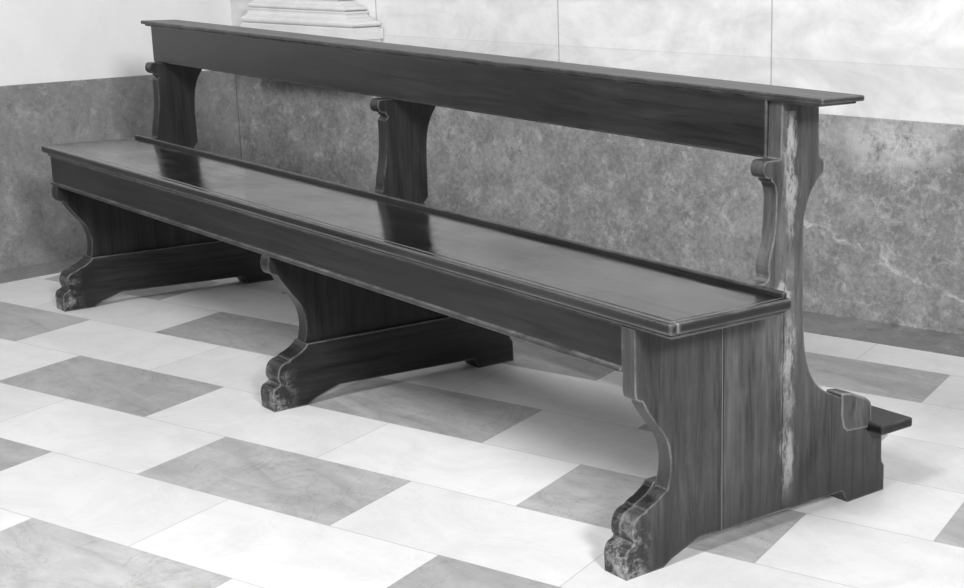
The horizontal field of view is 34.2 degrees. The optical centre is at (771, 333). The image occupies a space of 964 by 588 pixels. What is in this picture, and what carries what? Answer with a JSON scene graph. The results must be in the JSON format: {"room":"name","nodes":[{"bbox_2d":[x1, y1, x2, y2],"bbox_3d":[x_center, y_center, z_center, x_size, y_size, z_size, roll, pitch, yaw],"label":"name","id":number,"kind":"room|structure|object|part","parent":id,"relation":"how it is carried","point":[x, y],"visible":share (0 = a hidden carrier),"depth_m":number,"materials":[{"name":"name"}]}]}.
{"room":"house of worship","nodes":[
{"label":"house of worship","id":0,"kind":"room"},
{"bbox_2d":[0,0,241,159],"bbox_3d":[-3.241,-1.432,3.022,0.112,3.200,5.100,10,17,32],"label":"wall","id":1,"kind":"structure","parent":0,"point":[42,41],"depth_m":4.76,"materials":[{"name":"paint"}]},
{"bbox_2d":[0,256,82,283],"bbox_3d":[-3.169,0.147,3.310,0.160,0.002,5.000,10,17,32],"label":"trim","id":2,"kind":"structure","parent":1,"relation":"attached to","point":[10,275],"depth_m":4.65,"materials":[{"name":"grey stone"}]},
{"bbox_2d":[0,70,240,270],"bbox_3d":[-3.236,-0.135,3.284,0.008,0.558,5.000,10,17,32],"label":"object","id":3,"kind":"structure","parent":1,"relation":"attached to","point":[36,227],"depth_m":4.75,"materials":[{"name":"grey stone"}]},
{"bbox_2d":[0,273,963,587],"bbox_3d":[0.106,0.494,2.151,12.000,0.001,12.000,-13,20,-43],"label":"floor","id":4,"kind":"structure","parent":0,"point":[140,447],"depth_m":2.97,"materials":[{"name":"tile"}]},
{"bbox_2d":[41,20,911,580],"bbox_3d":[-0.855,-0.257,3.453,0.664,0.770,2.671,-13,20,-43],"label":"pew","id":5,"kind":"object","parent":4,"relation":"on","point":[383,281],"visible":1,"depth_m":2.88,"materials":[{"name":"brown wood"}]},
{"bbox_3d":[-1.746,-0.530,4.278,0.562,0.659,0.035,-13,20,-43],"label":"support panel","id":6,"kind":"part","parent":5,"relation":"part of","materials":[{"name":"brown wood"}]},
{"bbox_3d":[-0.893,-0.299,3.434,0.562,0.659,0.035,-13,20,-43],"label":"support panel","id":7,"kind":"part","parent":5,"relation":"part of","materials":[{"name":"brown wood"}]},
{"bbox_3d":[-0.974,-0.270,3.297,0.262,0.030,2.621,-13,20,-43],"label":"seat","id":8,"kind":"part","parent":5,"relation":"part of","materials":[{"name":"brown wood"}]},
{"bbox_3d":[-0.018,-0.018,2.604,0.632,0.759,0.033,-13,20,-43],"label":"support panel","id":9,"kind":"part","parent":5,"relation":"part of","materials":[{"name":"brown wood"}]},
{"bbox_2d":[230,0,963,124],"bbox_3d":[0.950,-1.493,3.469,6.600,3.200,0.112,9,17,29],"label":"wall","id":10,"kind":"structure","parent":0,"point":[905,58],"depth_m":4.20,"materials":[{"name":"paint"}]},
{"bbox_2d":[240,0,383,41],"bbox_3d":[-1.485,-2.119,4.638,0.517,2.642,0.125,9,17,29],"label":"column base","id":11,"kind":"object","parent":10,"relation":"attached to","point":[348,19],"depth_m":4.86,"materials":[{"name":"stone"}]},
{"bbox_2d":[236,74,963,334],"bbox_3d":[0.946,-0.195,3.728,6.500,0.558,0.008,9,17,29],"label":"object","id":12,"kind":"structure","parent":10,"relation":"attached to","point":[883,242],"depth_m":4.41,"materials":[{"name":"grey stone"}]},
{"bbox_2d":[803,311,963,356],"bbox_3d":[0.846,0.089,3.736,6.400,0.002,0.200,9,17,29],"label":"trim","id":13,"kind":"structure","parent":10,"relation":"attached to","point":[952,344],"depth_m":4.04,"materials":[{"name":"grey stone"}]}
]}

